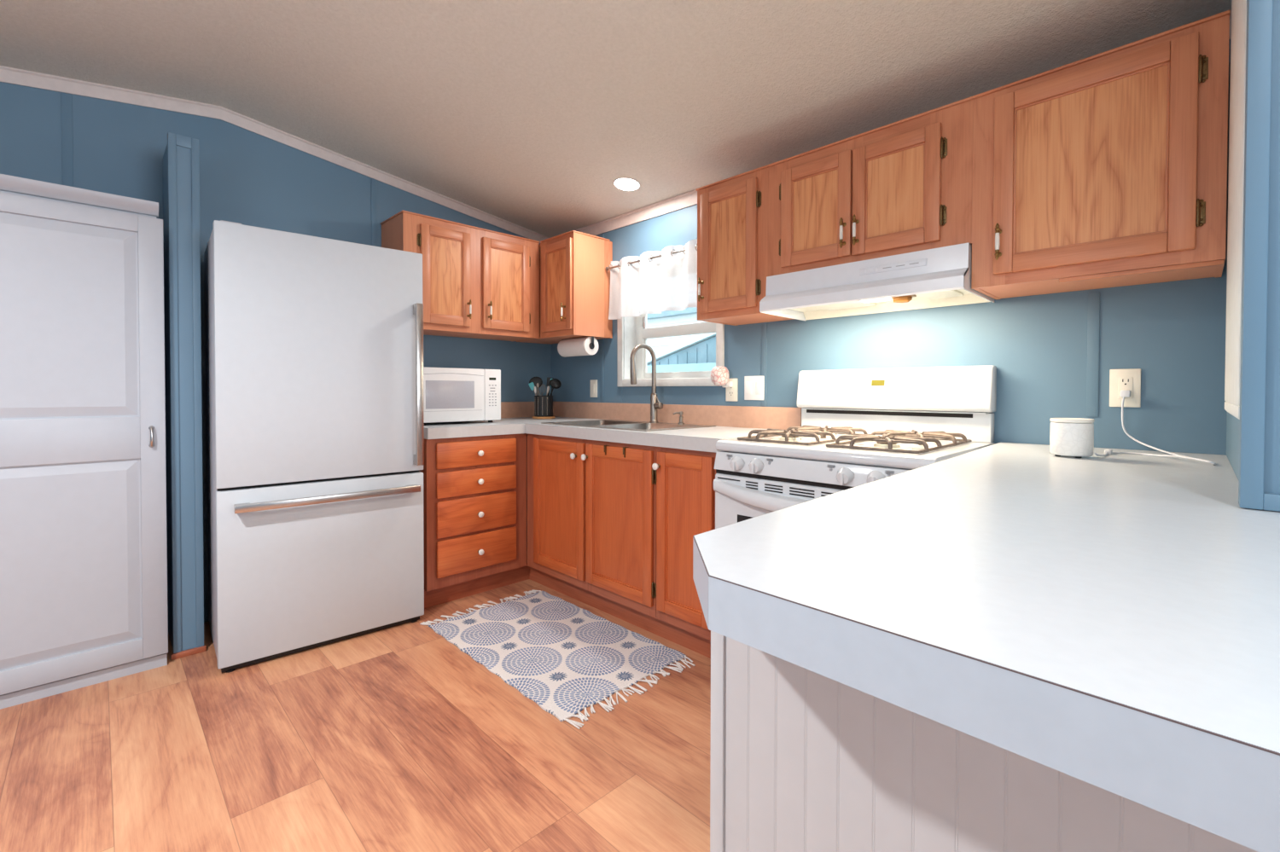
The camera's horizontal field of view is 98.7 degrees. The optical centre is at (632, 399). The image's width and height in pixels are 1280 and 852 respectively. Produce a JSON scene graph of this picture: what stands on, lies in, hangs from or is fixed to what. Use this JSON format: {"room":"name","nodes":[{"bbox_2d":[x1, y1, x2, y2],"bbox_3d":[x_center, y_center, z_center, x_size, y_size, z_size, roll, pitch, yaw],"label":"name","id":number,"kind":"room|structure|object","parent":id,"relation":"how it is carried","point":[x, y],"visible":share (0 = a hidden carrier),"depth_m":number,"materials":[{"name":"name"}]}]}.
{"room":"kitchen","nodes":[
{"label":"kitchen","id":0,"kind":"room"},
{"bbox_2d":[162,132,206,660],"bbox_3d":[-1.961,-0.009,2.388,0.114,2.142,0.366,-1,1,-44],"label":"wall","id":1,"kind":"structure","parent":0,"point":[181,159],"depth_m":2.27,"materials":[{"name":"blue paint"}]},
{"bbox_2d":[0,81,551,622],"bbox_3d":[-1.964,-0.167,2.708,3.980,2.448,0.100,-1,1,-44],"label":"wall","id":2,"kind":"structure","parent":0,"point":[247,177],"depth_m":2.63,"materials":[{"name":"blue paint"}]},
{"bbox_2d":[0,65,221,119],"bbox_3d":[-2.652,-1.223,1.936,1.937,0.314,0.020,-1,1,-44],"label":"trim","id":3,"kind":"structure","parent":2,"relation":"attached to","point":[9,75],"depth_m":2.33,"materials":[{"name":"beige paint"}]},
{"bbox_2d":[61,93,377,246],"bbox_3d":[-1.898,-0.102,2.701,1.243,2.319,0.004,-1,1,-44],"label":"trim","id":4,"kind":"structure","parent":2,"relation":"attached to","point":[66,100],"depth_m":2.27,"materials":[{"name":"blue paint"}]},
{"bbox_2d":[220,106,548,243],"bbox_3d":[-1.278,-1.243,3.276,1.901,0.310,0.020,-1,1,-44],"label":"trim","id":5,"kind":"structure","parent":2,"relation":"attached to","point":[227,115],"depth_m":3.07,"materials":[{"name":"beige paint"}]},
{"bbox_2d":[380,209,539,341],"bbox_3d":[-1.001,-0.696,3.311,0.870,0.620,0.365,-1,1,-44],"label":"upper cabinet","id":6,"kind":"object","parent":2,"relation":"attached to","point":[478,282],"visible":0.86,"depth_m":3.20,"materials":[{"name":"brown wood"}]},
{"bbox_2d":[500,401,534,418],"bbox_3d":[-1.010,0.104,3.557,1.193,0.161,0.020,-1,1,-44],"label":"backsplash","id":7,"kind":"structure","parent":2,"relation":"attached to","point":[509,410],"depth_m":3.76,"materials":[{"name":"beige laminate"}]},
{"bbox_2d":[0,547,710,851],"bbox_3d":[0.826,1.155,-0.207,4.080,0.100,8.200,-1,1,-44],"label":"floor","id":8,"kind":"structure","parent":0,"point":[395,739],"depth_m":1.65,"materials":[{"name":"brown wood"}]},
{"bbox_2d":[0,174,168,709],"bbox_3d":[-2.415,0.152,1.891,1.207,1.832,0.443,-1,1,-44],"label":"door","id":9,"kind":"structure","parent":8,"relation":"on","point":[84,543],"depth_m":2.00,"materials":[{"name":"wood"}]},
{"bbox_2d":[203,220,424,673],"bbox_3d":[-1.467,0.184,2.554,0.787,1.752,0.656,-1,1,-41],"label":"fridge","id":10,"kind":"object","parent":8,"relation":"on","point":[314,345],"visible":1,"depth_m":2.31,"materials":[{"name":"white metal"}]},
{"bbox_2d":[418,433,526,592],"bbox_3d":[-1.006,0.572,3.123,0.581,0.759,0.658,-1,1,-44],"label":"base cabinet","id":11,"kind":"object","parent":8,"relation":"on","point":[474,488],"visible":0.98,"depth_m":2.88,"materials":[{"name":"brown wood"}]},
{"bbox_2d":[424,562,529,609],"bbox_3d":[-0.828,1.005,2.990,0.643,0.100,0.012,-1,1,-44],"label":"baseboard","id":12,"kind":"structure","parent":8,"relation":"on","point":[445,595],"depth_m":2.96,"materials":[{"name":"brown wood"}]},
{"bbox_2d":[419,589,695,729],"bbox_3d":[-0.369,1.058,2.406,0.661,0.009,1.171,-1,1,-44],"label":"rug","id":13,"kind":"object","parent":8,"relation":"on","point":[567,659],"visible":1,"depth_m":2.30,"materials":[{"name":"fabric"}]},
{"bbox_2d":[526,433,656,618],"bbox_3d":[-0.048,0.576,2.958,0.658,0.759,1.012,-1,1,-44],"label":"base cabinet","id":14,"kind":"object","parent":8,"relation":"on","point":[591,514],"visible":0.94,"depth_m":2.68,"materials":[{"name":"brown wood"}]},
{"bbox_2d":[424,416,767,453],"bbox_3d":[-0.324,0.170,2.837,1.174,0.055,1.970,-1,1,-44],"label":"countertop","id":15,"kind":"structure","parent":14,"relation":"on","point":[700,439],"depth_m":2.70,"materials":[{"name":"white laminate"}]},
{"bbox_2d":[423,366,500,425],"bbox_3d":[-1.064,-0.017,3.147,0.488,0.306,0.372,-1,1,-44],"label":"microwave","id":16,"kind":"object","parent":15,"relation":"on","point":[450,394],"visible":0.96,"depth_m":3.01,"materials":[{"name":"white plastic"}]},
{"bbox_2d":[532,416,555,418],"bbox_3d":[-0.588,0.123,3.636,0.150,0.014,0.150,-1,1,-44],"label":"coaster","id":17,"kind":"object","parent":15,"relation":"on","point":[533,417],"visible":0.84,"depth_m":3.58,"materials":[{"name":"brown wood"}]},
{"bbox_2d":[534,395,552,417],"bbox_3d":[-0.588,0.047,3.633,0.126,0.137,0.125,-1,1,-44],"label":"utensil crock","id":18,"kind":"object","parent":17,"relation":"on","point":[543,404],"visible":1,"depth_m":3.58,"materials":[{"name":"black plastic"}]},
{"bbox_2d":[528,382,534,391],"bbox_3d":[-0.629,-0.004,3.631,0.130,0.216,0.019,0,1,23],"label":"spatula","id":19,"kind":"object","parent":18,"relation":"in","point":[531,385],"visible":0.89,"depth_m":3.64,"materials":[{"name":"teal plastic"}]},
{"bbox_2d":[533,386,536,395],"bbox_3d":[-0.633,0.009,3.617,0.037,0.186,0.015,0,1,19],"label":"peeler","id":20,"kind":"object","parent":18,"relation":"in","point":[534,387],"visible":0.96,"depth_m":3.61,"materials":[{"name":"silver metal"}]},
{"bbox_2d":[529,377,542,395],"bbox_3d":[-0.628,-0.023,3.659,0.122,0.252,0.022,0,1,7],"label":"spoon","id":21,"kind":"object","parent":18,"relation":"in","point":[535,380],"visible":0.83,"depth_m":3.66,"materials":[{"name":"black plastic"}]},
{"bbox_2d":[536,383,539,395],"bbox_3d":[-0.625,-0.001,3.621,0.016,0.208,0.057,0,1,-14],"label":"serving spoon","id":22,"kind":"object","parent":18,"relation":"in","point":[538,384],"visible":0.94,"depth_m":3.60,"materials":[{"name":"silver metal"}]},
{"bbox_2d":[546,385,550,395],"bbox_3d":[-0.569,0.009,3.598,0.067,0.189,0.016,0,1,24],"label":"tongs","id":23,"kind":"object","parent":18,"relation":"in","point":[548,386],"visible":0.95,"depth_m":3.59,"materials":[{"name":"silver metal"}]},
{"bbox_2d":[546,377,553,395],"bbox_3d":[-0.556,-0.022,3.665,0.065,0.247,0.020,0,1,16],"label":"slotted turner","id":24,"kind":"object","parent":18,"relation":"in","point":[548,378],"visible":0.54,"depth_m":3.66,"materials":[{"name":"black plastic"}]},
{"bbox_2d":[549,378,561,395],"bbox_3d":[-0.539,-0.015,3.621,0.149,0.239,0.044,0,1,19],"label":"ladle","id":25,"kind":"object","parent":18,"relation":"in","point":[555,383],"visible":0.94,"depth_m":3.61,"materials":[{"name":"black plastic"}]},
{"bbox_2d":[541,419,715,431],"bbox_3d":[-0.039,0.223,2.967,0.520,0.175,0.825,-1,1,-44],"label":"sink","id":26,"kind":"object","parent":15,"relation":"in","point":[610,424],"visible":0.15,"depth_m":3.00,"materials":[{"name":"silver metal"}]},
{"bbox_2d":[672,411,684,424],"bbox_3d":[0.249,0.102,2.957,0.074,0.068,0.036,-1,1,-44],"label":"soap dispenser","id":27,"kind":"object","parent":26,"relation":"on","point":[681,418],"visible":0.99,"depth_m":2.96,"materials":[{"name":"silver metal"}]},
{"bbox_2d":[629,343,663,423],"bbox_3d":[0.082,-0.086,3.045,0.194,0.442,0.098,-1,1,-44],"label":"faucet","id":28,"kind":"object","parent":15,"relation":"on","point":[655,404],"visible":1,"depth_m":3.09,"materials":[{"name":"silver metal"}]},
{"bbox_2d":[604,445,628,457],"bbox_3d":[-0.079,0.244,2.568,0.024,0.046,0.148,-1,1,-44],"label":"hanger","id":29,"kind":"object","parent":14,"relation":"hanging from","point":[624,448],"visible":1,"depth_m":2.52,"materials":[{"name":"brown metal"}]},
{"bbox_2d":[529,566,710,658],"bbox_3d":[-0.100,1.010,2.696,0.012,0.100,1.424,-1,1,-44],"label":"baseboard","id":30,"kind":"structure","parent":8,"relation":"on","point":[698,644],"depth_m":2.61,"materials":[{"name":"brown wood"}]},
{"bbox_2d":[651,447,716,640],"bbox_3d":[0.430,0.584,2.467,0.658,0.759,0.365,-1,1,-44],"label":"base cabinet","id":31,"kind":"object","parent":8,"relation":"on","point":[685,494],"visible":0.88,"depth_m":2.29,"materials":[{"name":"brown wood"}]},
{"bbox_2d":[713,365,996,529],"bbox_3d":[0.805,0.474,2.028,0.728,1.194,0.760,-1,1,-44],"label":"range","id":32,"kind":"object","parent":8,"relation":"on","point":[834,449],"visible":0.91,"depth_m":2.00,"materials":[{"name":"white metal"}]},
{"bbox_2d":[713,473,843,529],"bbox_3d":[0.584,0.579,1.814,0.110,0.590,0.756,-1,1,-44],"label":"oven","id":33,"kind":"object","parent":32,"relation":"in","point":[739,497],"depth_m":1.93,"materials":[{"name":"white metal"}]},
{"bbox_2d":[715,433,994,469],"bbox_3d":[0.812,0.177,2.031,0.656,0.040,0.760,-1,1,-44],"label":"cooktop","id":34,"kind":"object","parent":32,"relation":"in","point":[826,451],"depth_m":1.81,"materials":[{"name":"white metal"}]},
{"bbox_2d":[806,409,972,418],"bbox_3d":[1.019,0.058,2.251,0.002,0.016,0.660,-1,1,-44],"label":"vent","id":35,"kind":"object","parent":32,"relation":"in","point":[810,413],"depth_m":2.26,"materials":[{"name":"black metal"}]},
{"bbox_2d":[709,630,1257,851],"bbox_3d":[1.310,0.661,0.759,1.780,0.860,1.638,-1,1,-44],"label":"peninsula base panel","id":36,"kind":"object","parent":8,"relation":"on","point":[803,760],"visible":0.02,"depth_m":0.58,"materials":[{"name":"white paint"}]},
{"bbox_2d":[692,442,1279,851],"bbox_3d":[1.249,0.204,0.701,1.943,0.055,1.732,-1,1,-44],"label":"countertop","id":37,"kind":"structure","parent":36,"relation":"on","point":[1110,623],"depth_m":0.49,"materials":[{"name":"white laminate"}]},
{"bbox_2d":[1049,418,1094,458],"bbox_3d":[1.241,0.110,1.552,0.098,0.108,0.098,-1,1,-44],"label":"wax warmer","id":38,"kind":"object","parent":37,"relation":"on","point":[1068,437],"visible":1,"depth_m":1.52,"materials":[{"name":"white ceramic"}]},
{"bbox_2d":[1094,390,1215,465],"bbox_3d":[1.494,0.070,1.568,0.368,0.189,0.232,-1,1,-44],"label":"power cord","id":39,"kind":"object","parent":37,"relation":"on","point":[1124,394],"visible":1,"depth_m":1.62,"materials":[{"name":"white plastic"}]},
{"bbox_2d":[1104,448,1112,454],"bbox_3d":[1.401,0.156,1.617,0.040,0.014,0.016,-1,1,-44],"label":"switch","id":40,"kind":"object","parent":39,"relation":"attached to","point":[1108,451],"depth_m":1.60,"materials":[{"name":"white plastic"}]},
{"bbox_2d":[0,0,1231,238],"bbox_3d":[0.822,-1.264,-0.250,3.860,0.358,8.200,-1,1,-44],"label":"ceiling","id":41,"kind":"structure","parent":0,"point":[527,114],"depth_m":2.10,"materials":[{"name":"white paint"}]},
{"bbox_2d":[613,177,639,191],"bbox_3d":[-0.031,-1.169,2.991,0.148,0.024,0.146,1,1,41],"label":"recessed light","id":42,"kind":"object","parent":41,"relation":"in","point":[624,183],"visible":1,"depth_m":2.98,"materials":[{"name":"white plastic"}]},
{"bbox_2d":[551,27,1231,455],"bbox_3d":[2.245,-0.009,1.158,0.120,2.190,8.000,-1,1,-44],"label":"wall","id":43,"kind":"structure","parent":0,"point":[1174,332],"depth_m":1.95,"materials":[{"name":"blue paint"}]},
{"bbox_2d":[515,230,612,344],"bbox_3d":[-0.487,-0.699,3.601,0.365,0.620,0.667,-1,1,-44],"label":"upper cabinet","id":44,"kind":"object","parent":43,"relation":"attached to","point":[574,280],"visible":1,"depth_m":3.38,"materials":[{"name":"brown wood"}]},
{"bbox_2d":[557,336,598,357],"bbox_3d":[-0.349,-0.330,3.493,0.114,0.114,0.303,-1,1,-44],"label":"paper towel roll","id":45,"kind":"object","parent":44,"relation":"attached to","point":[586,346],"visible":1,"depth_m":3.42,"materials":[{"name":"white paper"}]},
{"bbox_2d":[590,379,597,397],"bbox_3d":[-0.257,-0.068,3.631,0.008,0.116,0.070,-1,1,-44],"label":"light switch","id":46,"kind":"object","parent":43,"relation":"attached to","point":[593,382],"visible":1,"depth_m":3.62,"materials":[{"name":"beige plastic"}]},
{"bbox_2d":[605,246,697,270],"bbox_3d":[0.179,-0.811,3.128,0.071,0.028,0.937,-1,1,-44],"label":"curtain rod","id":47,"kind":"object","parent":43,"relation":"attached to","point":[680,251],"visible":0.45,"depth_m":3.20,"materials":[{"name":"silver metal"}]},
{"bbox_2d":[608,239,697,319],"bbox_3d":[0.158,-0.672,3.117,0.070,0.362,0.885,-1,1,-44],"label":"valance curtain","id":48,"kind":"object","parent":47,"relation":"hanging from","point":[668,282],"visible":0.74,"depth_m":3.17,"materials":[{"name":"white fabric"}]},
{"bbox_2d":[617,314,724,386],"bbox_3d":[0.236,-0.441,3.202,0.132,0.736,0.814,-1,1,-44],"label":"window","id":49,"kind":"structure","parent":43,"relation":"in","point":[632,331],"depth_m":3.33,"materials":[{"name":"white paint"}]},
{"bbox_2d":[552,401,802,430],"bbox_3d":[0.102,0.110,3.255,0.020,0.161,1.962,-1,1,-44],"label":"backsplash","id":50,"kind":"structure","parent":43,"relation":"attached to","point":[780,418],"depth_m":3.00,"materials":[{"name":"beige laminate"}]},
{"bbox_2d":[725,378,737,401],"bbox_3d":[0.513,-0.046,2.842,0.007,0.118,0.072,-1,1,-44],"label":"outlet","id":51,"kind":"object","parent":43,"relation":"attached to","point":[730,392],"visible":0.84,"depth_m":2.83,"materials":[{"name":"beige plastic"}]},
{"bbox_2d":[710,366,733,387],"bbox_3d":[0.452,-0.113,2.822,0.106,0.107,0.096,-1,1,-44],"label":"air freshener","id":52,"kind":"object","parent":51,"relation":"attached to","point":[719,375],"visible":1,"depth_m":2.79,"materials":[{"name":"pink plastic"}]},
{"bbox_2d":[728,383,733,396],"bbox_3d":[0.511,-0.046,2.841,0.002,0.068,0.034,-1,1,-44],"label":"receptacle","id":53,"kind":"object","parent":51,"relation":"attached to","point":[730,389],"depth_m":2.84,"materials":[{"name":"beige plastic"}]},
{"bbox_2d":[695,164,795,325],"bbox_3d":[0.532,-0.682,2.556,0.365,0.620,0.390,-1,1,-44],"label":"upper cabinet","id":54,"kind":"object","parent":43,"relation":"attached to","point":[732,212],"visible":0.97,"depth_m":2.45,"materials":[{"name":"brown wood"}]},
{"bbox_2d":[744,376,764,400],"bbox_3d":[0.608,-0.054,2.744,0.008,0.121,0.115,-1,1,-44],"label":"light switch","id":55,"kind":"object","parent":43,"relation":"attached to","point":[753,386],"visible":1,"depth_m":2.74,"materials":[{"name":"white plastic"}]},
{"bbox_2d":[599,233,1099,417],"bbox_3d":[0.661,-0.505,2.688,0.004,1.098,2.492,-1,1,-44],"label":"trim","id":56,"kind":"structure","parent":43,"relation":"attached to","point":[1094,298],"depth_m":1.81,"materials":[{"name":"blue paint"}]},
{"bbox_2d":[768,96,973,276],"bbox_3d":[0.933,-0.749,2.144,0.365,0.473,0.758,-1,1,-44],"label":"upper cabinet","id":57,"kind":"object","parent":43,"relation":"attached to","point":[904,186],"visible":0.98,"depth_m":1.99,"materials":[{"name":"brown wood"}]},
{"bbox_2d":[759,242,994,321],"bbox_3d":[0.925,-0.433,2.142,0.382,0.157,0.750,-1,1,-44],"label":"range hood","id":58,"kind":"object","parent":43,"relation":"attached to","point":[939,276],"visible":0.99,"depth_m":2.04,"materials":[{"name":"white metal"}]},
{"bbox_2d":[861,297,890,302],"bbox_3d":[0.905,-0.382,2.073,0.115,0.018,0.100,-1,1,-44],"label":"lamp","id":59,"kind":"object","parent":58,"relation":"on","point":[886,299],"depth_m":2.09,"materials":[{"name":"beige"}]},
{"bbox_2d":[575,10,1231,235],"bbox_3d":[0.562,-1.096,2.766,0.023,0.071,3.319,-1,1,-44],"label":"trim","id":60,"kind":"structure","parent":43,"relation":"attached to","point":[689,199],"depth_m":3.26,"materials":[{"name":"beige paint"}]},
{"bbox_2d":[971,10,1230,299],"bbox_3d":[1.394,-0.662,1.672,0.365,0.632,0.563,-1,1,-44],"label":"upper cabinet","id":61,"kind":"object","parent":43,"relation":"attached to","point":[1107,169],"visible":1,"depth_m":1.54,"materials":[{"name":"brown wood"}]},
{"bbox_2d":[1109,368,1140,407],"bbox_3d":[1.573,-0.035,1.755,0.007,0.122,0.075,-1,1,-44],"label":"outlet","id":62,"kind":"object","parent":43,"relation":"attached to","point":[1120,380],"visible":0.99,"depth_m":1.75,"materials":[{"name":"beige plastic"}]},
{"bbox_2d":[1117,377,1133,399],"bbox_3d":[1.573,-0.035,1.752,0.002,0.068,0.034,-1,1,-44],"label":"receptacle","id":63,"kind":"object","parent":62,"relation":"attached to","point":[1124,383],"depth_m":1.75,"materials":[{"name":"beige plastic"}]},
{"bbox_2d":[1225,0,1279,511],"bbox_3d":[1.377,-0.538,1.193,1.063,1.412,0.101,-1,1,-44],"label":"wall","id":64,"kind":"structure","parent":0,"point":[1253,441],"depth_m":0.85,"materials":[{"name":"blue paint"}]},
{"bbox_2d":[1224,0,1246,419],"bbox_3d":[1.272,-0.519,1.152,0.628,1.111,0.012,-1,1,-44],"label":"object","id":65,"kind":"object","parent":64,"relation":"attached to","point":[1238,38],"visible":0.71,"depth_m":1.09,"materials":[{"name":"white paint"}]},
{"label":"outside","id":66,"kind":"structure","parent":0,"visible":0},
{"bbox_3d":[4.527,1.423,8.994,13.700,0.100,24.000,-1,1,-44],"label":"ground","id":67,"kind":"structure","parent":66,"visible":0},
{"bbox_2d":[647,307,703,358],"bbox_3d":[2.328,-0.610,11.007,4.000,3.900,9.600,-1,1,-44],"label":"sky","id":68,"kind":"structure","parent":67,"relation":"on","point":[688,316],"depth_m":10.02,"materials":[{"name":"white"}]},
{"bbox_2d":[647,332,715,366],"bbox_3d":[1.610,0.291,5.502,1.330,2.260,3.400,-1,1,-44],"label":"garden shed","id":69,"kind":"object","parent":67,"relation":"on","point":[701,349],"visible":0.06,"depth_m":5.62,"materials":[{"name":"blue wood"}]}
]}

